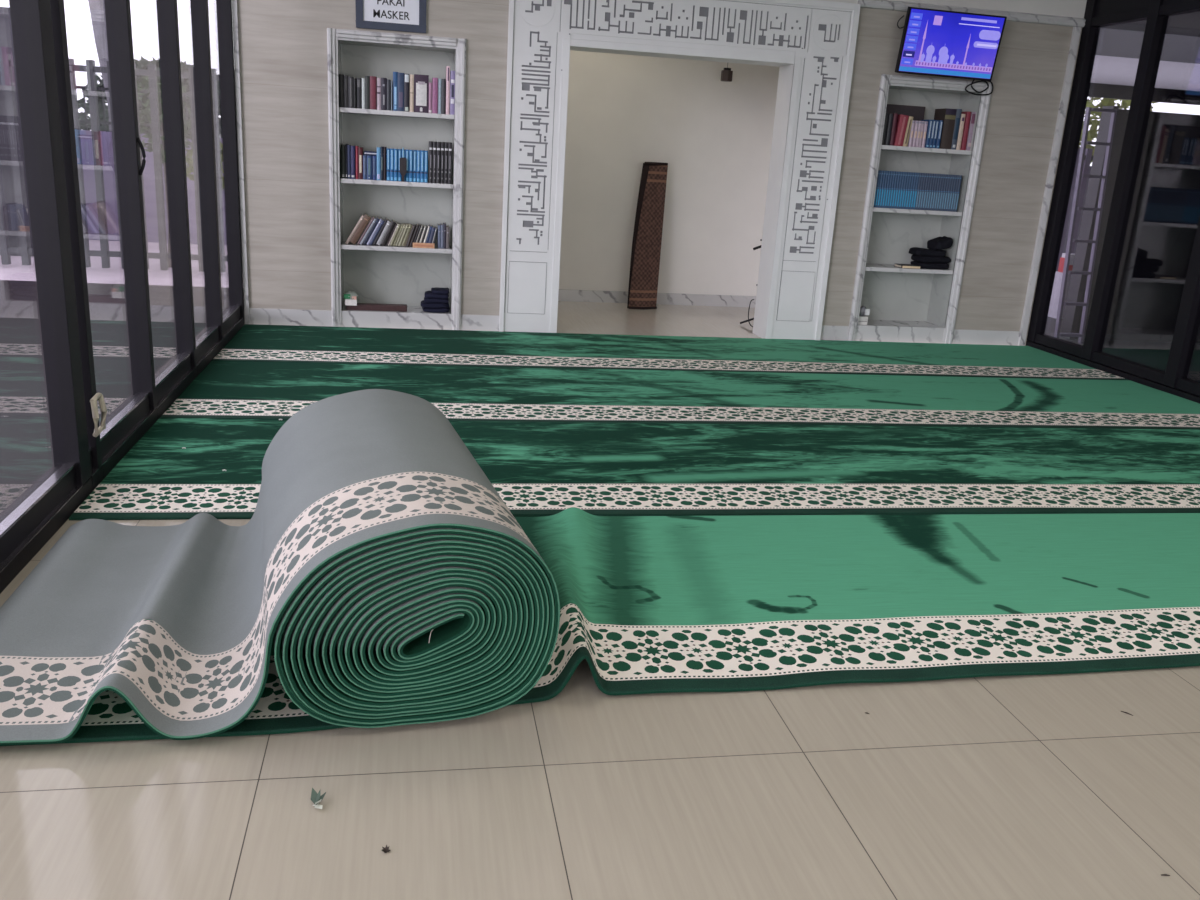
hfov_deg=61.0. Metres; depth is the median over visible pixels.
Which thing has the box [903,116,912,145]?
book
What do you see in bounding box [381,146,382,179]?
book
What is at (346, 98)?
book
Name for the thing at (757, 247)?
microphone stand
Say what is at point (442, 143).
book
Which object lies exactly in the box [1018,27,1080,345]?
trim
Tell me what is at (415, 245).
wooden box
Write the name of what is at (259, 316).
baseboard
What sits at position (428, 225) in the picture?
book
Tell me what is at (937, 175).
book
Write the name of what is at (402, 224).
book
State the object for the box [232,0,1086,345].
wall
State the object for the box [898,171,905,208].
book
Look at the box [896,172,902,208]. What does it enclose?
book
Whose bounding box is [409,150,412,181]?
book
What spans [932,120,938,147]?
book
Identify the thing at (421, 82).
book
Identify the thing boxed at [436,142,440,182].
book
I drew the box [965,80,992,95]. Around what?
cable
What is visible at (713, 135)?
wall
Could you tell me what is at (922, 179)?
book
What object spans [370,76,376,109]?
book
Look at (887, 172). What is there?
book
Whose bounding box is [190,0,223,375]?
window
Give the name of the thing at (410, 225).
book
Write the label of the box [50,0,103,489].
window frame
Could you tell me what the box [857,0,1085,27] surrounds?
trim
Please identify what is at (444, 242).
book
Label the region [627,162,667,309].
rug
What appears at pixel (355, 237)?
book
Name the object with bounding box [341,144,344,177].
book
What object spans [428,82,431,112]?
book
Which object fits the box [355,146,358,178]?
book
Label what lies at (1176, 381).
window
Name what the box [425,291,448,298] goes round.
folded garment
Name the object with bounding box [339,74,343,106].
book
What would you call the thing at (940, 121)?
book
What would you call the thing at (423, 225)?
book
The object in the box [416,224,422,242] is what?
book
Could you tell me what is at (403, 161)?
case
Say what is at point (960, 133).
book
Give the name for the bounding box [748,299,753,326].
microphone cable
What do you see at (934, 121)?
book
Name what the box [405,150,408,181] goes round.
book
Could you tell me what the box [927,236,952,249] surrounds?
folded garment
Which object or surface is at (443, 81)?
book
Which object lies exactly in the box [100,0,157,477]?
window
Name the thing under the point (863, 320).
box
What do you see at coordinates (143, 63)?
hedge
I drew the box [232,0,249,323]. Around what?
trim
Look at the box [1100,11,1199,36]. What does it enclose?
roof
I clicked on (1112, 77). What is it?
awning
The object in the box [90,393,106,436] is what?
door pull
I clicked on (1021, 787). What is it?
floor
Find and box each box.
[346,303,406,311]
[413,242,434,247]
[858,315,867,324]
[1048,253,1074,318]
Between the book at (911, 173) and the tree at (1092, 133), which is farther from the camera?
the tree at (1092, 133)
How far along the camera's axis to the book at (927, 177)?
7.64 m
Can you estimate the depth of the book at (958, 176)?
7.68 m
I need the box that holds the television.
[895,7,1006,80]
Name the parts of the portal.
architrave, lintel panel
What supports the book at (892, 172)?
on the bookshelf at (909, 305)
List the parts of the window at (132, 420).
rail, sill, pull handle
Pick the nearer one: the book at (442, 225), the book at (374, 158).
the book at (374, 158)
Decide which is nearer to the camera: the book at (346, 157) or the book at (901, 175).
the book at (346, 157)
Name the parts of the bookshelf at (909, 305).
surround post, shelf, panel, shelf, shelf, panel, panel, surround post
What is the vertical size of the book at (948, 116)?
0.284 m
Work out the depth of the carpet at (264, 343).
6.87 m
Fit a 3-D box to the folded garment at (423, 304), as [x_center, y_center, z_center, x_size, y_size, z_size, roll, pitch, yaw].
[-1.188,-1.050,7.327,0.204,0.040,0.175,0,17,-10]
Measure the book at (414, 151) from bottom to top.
0.210 m
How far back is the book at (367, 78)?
6.77 m
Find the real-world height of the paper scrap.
0.029 m
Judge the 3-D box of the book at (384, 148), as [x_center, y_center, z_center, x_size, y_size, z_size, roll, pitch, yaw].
[-1.476,-1.967,6.994,0.017,0.220,0.157,0,17,-10]
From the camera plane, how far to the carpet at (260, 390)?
5.69 m
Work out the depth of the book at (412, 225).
7.11 m
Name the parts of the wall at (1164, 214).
post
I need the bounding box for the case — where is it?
[400,148,406,181]
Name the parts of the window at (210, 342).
rail, sill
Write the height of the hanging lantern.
0.835 m
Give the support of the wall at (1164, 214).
on the yard at (1153, 354)
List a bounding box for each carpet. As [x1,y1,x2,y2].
[0,389,1199,745]
[69,418,1199,520]
[160,361,1199,429]
[212,324,1127,379]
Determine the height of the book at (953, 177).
0.266 m
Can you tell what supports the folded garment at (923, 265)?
on the bookshelf at (909, 305)
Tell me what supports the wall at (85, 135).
on the ground at (16, 271)
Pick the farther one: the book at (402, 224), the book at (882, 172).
the book at (882, 172)
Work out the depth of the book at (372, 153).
6.90 m
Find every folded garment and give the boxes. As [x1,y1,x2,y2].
[421,300,448,307]
[422,307,449,312]
[424,297,448,303]
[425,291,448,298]
[431,287,448,293]
[909,247,945,256]
[910,261,948,268]
[911,254,950,262]
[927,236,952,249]
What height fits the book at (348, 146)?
0.217 m
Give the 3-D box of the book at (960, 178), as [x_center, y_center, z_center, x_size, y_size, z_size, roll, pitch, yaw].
[2.689,-1.958,7.766,0.018,0.266,0.175,0,17,-10]
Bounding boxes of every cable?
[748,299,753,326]
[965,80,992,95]
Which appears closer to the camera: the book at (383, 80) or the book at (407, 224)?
the book at (383, 80)
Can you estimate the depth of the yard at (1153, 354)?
8.34 m
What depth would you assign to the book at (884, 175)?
7.58 m
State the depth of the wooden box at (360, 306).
7.20 m
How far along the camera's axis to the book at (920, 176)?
7.63 m
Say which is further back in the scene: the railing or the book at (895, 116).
the railing
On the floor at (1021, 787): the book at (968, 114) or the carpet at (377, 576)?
the carpet at (377, 576)
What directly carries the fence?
on the ground at (16, 271)
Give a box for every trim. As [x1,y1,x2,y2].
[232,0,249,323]
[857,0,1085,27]
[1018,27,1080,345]
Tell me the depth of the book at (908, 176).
7.61 m
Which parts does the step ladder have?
rail, rail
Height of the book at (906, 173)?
0.266 m
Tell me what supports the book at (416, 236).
on the bookshelf at (381, 274)
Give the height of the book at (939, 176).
0.266 m
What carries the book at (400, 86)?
on the bookshelf at (381, 274)
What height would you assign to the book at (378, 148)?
0.214 m
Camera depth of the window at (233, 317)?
6.66 m
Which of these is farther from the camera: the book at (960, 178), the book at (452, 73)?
the book at (960, 178)
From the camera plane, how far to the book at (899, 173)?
7.59 m
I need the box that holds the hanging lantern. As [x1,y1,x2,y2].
[721,64,732,81]
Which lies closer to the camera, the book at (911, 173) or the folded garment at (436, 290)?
the folded garment at (436, 290)
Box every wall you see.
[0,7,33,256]
[80,130,226,244]
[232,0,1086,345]
[559,50,778,295]
[1060,106,1199,342]
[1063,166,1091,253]
[1095,28,1199,63]
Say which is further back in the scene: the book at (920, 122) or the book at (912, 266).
the book at (912, 266)
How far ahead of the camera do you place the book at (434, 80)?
6.85 m
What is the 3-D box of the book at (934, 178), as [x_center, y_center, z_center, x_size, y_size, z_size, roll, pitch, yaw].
[2.483,-1.960,7.728,0.018,0.266,0.175,0,17,-10]
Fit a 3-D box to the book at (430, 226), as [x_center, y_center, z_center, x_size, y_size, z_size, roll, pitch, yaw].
[-1.213,-1.513,7.198,0.060,0.150,0.152,0,17,-10]
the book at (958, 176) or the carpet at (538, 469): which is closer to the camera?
the carpet at (538, 469)
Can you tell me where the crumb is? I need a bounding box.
[382,845,390,852]
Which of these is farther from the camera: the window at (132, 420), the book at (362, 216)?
the book at (362, 216)
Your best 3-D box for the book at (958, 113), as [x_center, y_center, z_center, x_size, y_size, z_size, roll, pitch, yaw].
[2.628,-2.397,7.619,0.040,0.288,0.156,0,17,-10]
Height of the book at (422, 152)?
0.210 m
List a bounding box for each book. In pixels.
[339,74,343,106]
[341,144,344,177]
[344,75,348,107]
[345,144,348,177]
[345,215,364,243]
[347,145,350,178]
[348,77,353,107]
[350,213,371,243]
[351,146,355,178]
[353,78,356,107]
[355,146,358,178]
[356,78,361,108]
[357,215,374,244]
[358,147,362,178]
[360,218,376,244]
[362,78,364,108]
[363,155,366,178]
[363,216,379,244]
[364,151,386,155]
[365,76,369,108]
[367,155,371,179]
[367,218,382,244]
[369,219,384,244]
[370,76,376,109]
[372,156,376,179]
[373,218,388,244]
[377,78,380,109]
[377,147,380,179]
[377,220,390,245]
[381,78,386,109]
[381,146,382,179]
[381,219,395,245]
[383,147,386,179]
[386,222,397,245]
[387,79,390,110]
[387,148,390,180]
[388,223,398,245]
[390,149,393,180]
[390,223,400,245]
[391,81,392,110]
[393,72,397,110]
[393,223,403,245]
[394,149,397,180]
[396,222,405,245]
[397,72,403,110]
[398,149,401,180]
[398,223,408,246]
[401,223,411,246]
[404,74,408,111]
[404,225,412,246]
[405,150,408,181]
[406,224,415,246]
[409,74,413,111]
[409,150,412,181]
[409,223,418,246]
[412,223,420,246]
[413,150,416,181]
[414,74,428,112]
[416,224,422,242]
[417,150,419,181]
[417,225,424,242]
[420,151,423,182]
[421,225,427,242]
[423,225,429,242]
[424,150,427,182]
[425,224,432,242]
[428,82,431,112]
[428,141,432,182]
[428,226,435,242]
[432,78,437,113]
[432,141,436,182]
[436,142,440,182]
[437,79,440,113]
[437,224,440,247]
[440,142,443,183]
[441,79,445,113]
[441,224,443,247]
[443,222,445,247]
[444,142,447,183]
[445,66,449,113]
[446,225,449,248]
[448,142,451,183]
[449,71,454,114]
[874,170,878,206]
[875,170,881,206]
[877,171,883,207]
[879,170,885,207]
[882,113,889,144]
[882,171,888,207]
[884,171,890,207]
[886,104,925,120]
[886,114,892,144]
[886,171,893,207]
[889,113,897,145]
[889,171,895,207]
[891,171,897,207]
[894,115,908,145]
[894,172,900,207]
[894,263,920,268]
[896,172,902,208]
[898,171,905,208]
[901,172,907,208]
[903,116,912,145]
[903,172,909,208]
[905,172,912,208]
[907,121,914,146]
[908,172,914,208]
[910,172,916,208]
[912,121,918,146]
[912,173,919,208]
[915,121,921,146]
[915,172,924,209]
[915,173,921,209]
[919,121,924,146]
[919,173,926,209]
[921,120,932,147]
[921,121,927,147]
[922,173,928,209]
[924,173,931,209]
[927,174,933,209]
[929,120,935,147]
[929,173,935,209]
[931,174,938,209]
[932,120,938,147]
[934,108,956,148]
[934,174,940,210]
[935,120,942,148]
[936,174,942,210]
[938,174,945,210]
[940,174,947,210]
[943,175,949,210]
[945,175,952,210]
[948,174,957,210]
[948,175,954,210]
[951,109,961,149]
[952,175,959,211]
[954,175,961,211]
[956,114,965,149]
[960,112,970,149]
[966,112,975,150]
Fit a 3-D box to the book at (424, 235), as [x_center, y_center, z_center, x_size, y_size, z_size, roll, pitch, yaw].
[-1.240,-1.507,7.179,0.056,0.147,0.136,0,17,-10]
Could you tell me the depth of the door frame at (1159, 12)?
6.98 m
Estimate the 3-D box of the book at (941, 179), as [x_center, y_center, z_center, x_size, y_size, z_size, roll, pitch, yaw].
[2.539,-1.960,7.739,0.018,0.266,0.175,0,17,-10]
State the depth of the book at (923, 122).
7.51 m
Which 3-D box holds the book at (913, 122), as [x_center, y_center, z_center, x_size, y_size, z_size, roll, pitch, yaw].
[2.285,-2.348,7.564,0.024,0.185,0.137,0,17,-10]
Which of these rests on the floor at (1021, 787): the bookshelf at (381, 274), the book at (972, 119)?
the bookshelf at (381, 274)
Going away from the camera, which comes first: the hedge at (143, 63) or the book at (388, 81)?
the book at (388, 81)
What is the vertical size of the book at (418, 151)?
0.210 m
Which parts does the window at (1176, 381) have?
sill, rail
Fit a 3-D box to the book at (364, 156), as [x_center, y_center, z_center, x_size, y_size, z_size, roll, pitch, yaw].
[-1.609,-1.938,6.982,0.022,0.158,0.174,0,17,-10]
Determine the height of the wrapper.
0.076 m
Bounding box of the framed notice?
[355,0,426,32]
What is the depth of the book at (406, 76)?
6.81 m
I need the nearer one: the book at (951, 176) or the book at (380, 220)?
the book at (380, 220)
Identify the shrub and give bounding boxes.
[137,76,192,267]
[185,142,223,189]
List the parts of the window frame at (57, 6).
rail, sill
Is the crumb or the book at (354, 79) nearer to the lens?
the crumb
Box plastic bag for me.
[343,291,359,305]
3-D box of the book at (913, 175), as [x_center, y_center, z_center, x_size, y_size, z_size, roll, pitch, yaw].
[2.314,-1.961,7.697,0.018,0.266,0.175,0,17,-10]
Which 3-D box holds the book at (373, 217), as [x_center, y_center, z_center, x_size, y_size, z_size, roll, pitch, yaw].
[-1.631,-1.534,7.109,0.120,0.193,0.154,0,17,-10]
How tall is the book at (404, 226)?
0.155 m
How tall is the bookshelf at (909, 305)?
1.935 m
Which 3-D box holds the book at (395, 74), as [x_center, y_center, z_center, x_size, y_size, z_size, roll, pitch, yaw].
[-1.380,-2.419,6.885,0.034,0.247,0.167,0,17,-10]
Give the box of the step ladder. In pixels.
[1054,107,1116,343]
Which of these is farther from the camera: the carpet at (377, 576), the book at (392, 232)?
the book at (392, 232)
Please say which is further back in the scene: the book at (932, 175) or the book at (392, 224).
the book at (932, 175)
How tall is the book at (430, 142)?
0.274 m
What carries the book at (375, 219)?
on the bookshelf at (381, 274)
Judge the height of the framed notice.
0.334 m
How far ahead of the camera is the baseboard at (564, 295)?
9.18 m
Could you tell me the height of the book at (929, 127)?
0.199 m
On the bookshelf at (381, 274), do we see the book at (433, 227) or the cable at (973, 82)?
the book at (433, 227)
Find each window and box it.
[0,0,92,593]
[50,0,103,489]
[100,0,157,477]
[155,0,196,418]
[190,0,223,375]
[216,0,244,346]
[1026,0,1150,362]
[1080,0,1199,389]
[1161,216,1199,402]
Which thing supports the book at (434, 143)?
on the bookshelf at (381, 274)
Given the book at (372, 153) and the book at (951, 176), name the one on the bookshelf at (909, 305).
the book at (951, 176)
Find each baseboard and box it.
[249,308,1019,345]
[558,289,755,306]
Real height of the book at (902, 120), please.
0.225 m
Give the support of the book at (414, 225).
on the bookshelf at (381, 274)
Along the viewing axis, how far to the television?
7.14 m
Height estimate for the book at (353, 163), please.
0.214 m
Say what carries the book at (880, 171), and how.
on the bookshelf at (909, 305)
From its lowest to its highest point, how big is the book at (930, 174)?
0.266 m
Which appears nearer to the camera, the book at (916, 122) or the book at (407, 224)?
the book at (407, 224)
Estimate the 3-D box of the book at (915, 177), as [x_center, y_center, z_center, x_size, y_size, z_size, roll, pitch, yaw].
[2.333,-1.961,7.701,0.018,0.266,0.175,0,17,-10]
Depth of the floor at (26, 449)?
5.81 m
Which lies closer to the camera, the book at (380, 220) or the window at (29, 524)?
the window at (29, 524)
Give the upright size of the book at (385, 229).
0.173 m
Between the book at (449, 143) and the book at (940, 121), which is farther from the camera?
the book at (940, 121)
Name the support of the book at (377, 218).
on the bookshelf at (381, 274)
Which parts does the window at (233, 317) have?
rail, sill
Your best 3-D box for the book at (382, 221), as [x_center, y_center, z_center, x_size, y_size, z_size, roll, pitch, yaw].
[-1.557,-1.524,7.120,0.106,0.177,0.142,0,17,-10]
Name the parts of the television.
casing, rounded panel, rounded panel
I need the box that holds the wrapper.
[859,306,869,315]
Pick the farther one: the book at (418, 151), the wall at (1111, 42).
the wall at (1111, 42)
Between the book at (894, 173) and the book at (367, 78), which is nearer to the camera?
the book at (367, 78)
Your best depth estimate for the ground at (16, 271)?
9.56 m
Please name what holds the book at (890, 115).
on the bookshelf at (909, 305)
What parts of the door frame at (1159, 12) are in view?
sill, rail, panel, rail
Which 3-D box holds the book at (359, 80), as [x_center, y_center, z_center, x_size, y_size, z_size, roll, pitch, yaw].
[-1.615,-2.392,6.843,0.030,0.192,0.159,0,17,-10]
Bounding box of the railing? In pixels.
[76,86,221,135]
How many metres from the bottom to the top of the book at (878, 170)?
0.266 m
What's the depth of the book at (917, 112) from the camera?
7.64 m
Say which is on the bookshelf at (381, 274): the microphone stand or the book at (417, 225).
the book at (417, 225)
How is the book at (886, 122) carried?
on the bookshelf at (909, 305)
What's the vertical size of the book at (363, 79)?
0.193 m
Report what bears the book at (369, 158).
on the bookshelf at (381, 274)
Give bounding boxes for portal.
[499,0,860,339]
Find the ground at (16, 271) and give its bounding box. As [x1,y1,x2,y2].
[0,240,228,287]
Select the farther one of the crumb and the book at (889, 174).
the book at (889, 174)
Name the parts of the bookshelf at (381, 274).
surround post, panel, shelf, shelf, shelf, panel, panel, surround post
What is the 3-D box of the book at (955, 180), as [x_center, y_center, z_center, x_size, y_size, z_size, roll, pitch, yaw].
[2.652,-1.959,7.759,0.018,0.266,0.175,0,17,-10]
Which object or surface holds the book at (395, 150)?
on the bookshelf at (381, 274)
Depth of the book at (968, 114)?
7.56 m
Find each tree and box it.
[88,0,111,131]
[1078,97,1157,163]
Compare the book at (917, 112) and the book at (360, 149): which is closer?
the book at (360, 149)
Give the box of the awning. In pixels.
[1088,55,1199,104]
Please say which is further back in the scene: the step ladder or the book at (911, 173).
the step ladder
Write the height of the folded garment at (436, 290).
0.032 m
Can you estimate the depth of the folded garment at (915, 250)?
7.79 m
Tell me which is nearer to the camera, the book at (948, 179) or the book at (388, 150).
the book at (388, 150)
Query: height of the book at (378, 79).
0.202 m
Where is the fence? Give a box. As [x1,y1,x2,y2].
[0,54,242,271]
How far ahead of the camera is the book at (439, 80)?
6.87 m
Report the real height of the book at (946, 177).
0.266 m
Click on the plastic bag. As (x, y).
(351, 298)
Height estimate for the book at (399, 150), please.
0.210 m
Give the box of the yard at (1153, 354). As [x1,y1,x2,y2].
[1044,316,1199,381]
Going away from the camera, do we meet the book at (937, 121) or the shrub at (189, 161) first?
the book at (937, 121)
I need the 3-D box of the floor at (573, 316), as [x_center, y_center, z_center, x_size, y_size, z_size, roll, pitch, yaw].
[0.436,-1.064,8.416,2.700,0.060,1.780,0,17,-10]
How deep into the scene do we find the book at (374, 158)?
6.93 m
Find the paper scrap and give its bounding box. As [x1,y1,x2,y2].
[311,788,325,808]
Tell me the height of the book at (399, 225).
0.154 m
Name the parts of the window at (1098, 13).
sill, rail, rail, panel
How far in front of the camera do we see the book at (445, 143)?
6.99 m
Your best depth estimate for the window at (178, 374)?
5.13 m
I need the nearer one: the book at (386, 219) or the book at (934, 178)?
the book at (386, 219)
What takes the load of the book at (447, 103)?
on the bookshelf at (381, 274)
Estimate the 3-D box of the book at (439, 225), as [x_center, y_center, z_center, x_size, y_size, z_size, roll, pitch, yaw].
[-1.138,-1.515,7.208,0.020,0.158,0.155,0,17,-10]
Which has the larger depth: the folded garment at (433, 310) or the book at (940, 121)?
the book at (940, 121)
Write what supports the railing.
on the wall at (85, 135)
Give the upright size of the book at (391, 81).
0.188 m
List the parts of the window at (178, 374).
rail, sill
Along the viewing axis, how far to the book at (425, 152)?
6.97 m
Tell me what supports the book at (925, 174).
on the bookshelf at (909, 305)
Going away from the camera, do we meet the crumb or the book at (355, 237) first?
the crumb
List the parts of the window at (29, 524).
rail, sill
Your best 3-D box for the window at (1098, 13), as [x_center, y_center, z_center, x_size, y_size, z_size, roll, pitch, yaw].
[3.578,-2.121,7.407,0.100,2.900,0.754,0,17,-10]
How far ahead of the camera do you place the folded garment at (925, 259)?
7.81 m
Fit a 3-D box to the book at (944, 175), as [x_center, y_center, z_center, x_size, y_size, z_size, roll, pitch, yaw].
[2.558,-1.959,7.742,0.018,0.266,0.175,0,17,-10]
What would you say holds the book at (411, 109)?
on the bookshelf at (381, 274)
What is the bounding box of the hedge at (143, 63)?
[77,56,221,137]
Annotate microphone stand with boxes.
[740,239,761,323]
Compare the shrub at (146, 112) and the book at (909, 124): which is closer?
the book at (909, 124)
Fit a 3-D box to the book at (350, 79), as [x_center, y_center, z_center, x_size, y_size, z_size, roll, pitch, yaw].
[-1.663,-2.389,6.817,0.032,0.195,0.135,0,17,-10]
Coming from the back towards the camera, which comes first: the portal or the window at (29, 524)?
the portal
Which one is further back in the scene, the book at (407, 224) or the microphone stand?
the microphone stand
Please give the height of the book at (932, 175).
0.266 m
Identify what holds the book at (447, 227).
on the bookshelf at (381, 274)
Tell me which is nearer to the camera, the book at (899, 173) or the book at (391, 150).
the book at (391, 150)
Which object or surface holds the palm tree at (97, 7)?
on the ground at (16, 271)
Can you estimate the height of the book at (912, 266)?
0.020 m
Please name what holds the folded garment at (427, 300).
on the folded garment at (423, 304)
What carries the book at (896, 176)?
on the bookshelf at (909, 305)
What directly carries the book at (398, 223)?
on the bookshelf at (381, 274)
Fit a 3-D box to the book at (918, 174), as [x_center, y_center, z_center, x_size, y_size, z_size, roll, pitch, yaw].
[2.352,-1.961,7.704,0.018,0.266,0.175,0,17,-10]
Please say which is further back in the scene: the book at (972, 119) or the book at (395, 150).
the book at (972, 119)
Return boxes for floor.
[0,280,244,516]
[0,359,1199,899]
[557,301,760,337]
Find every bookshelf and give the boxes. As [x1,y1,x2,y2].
[327,28,465,329]
[847,74,991,343]

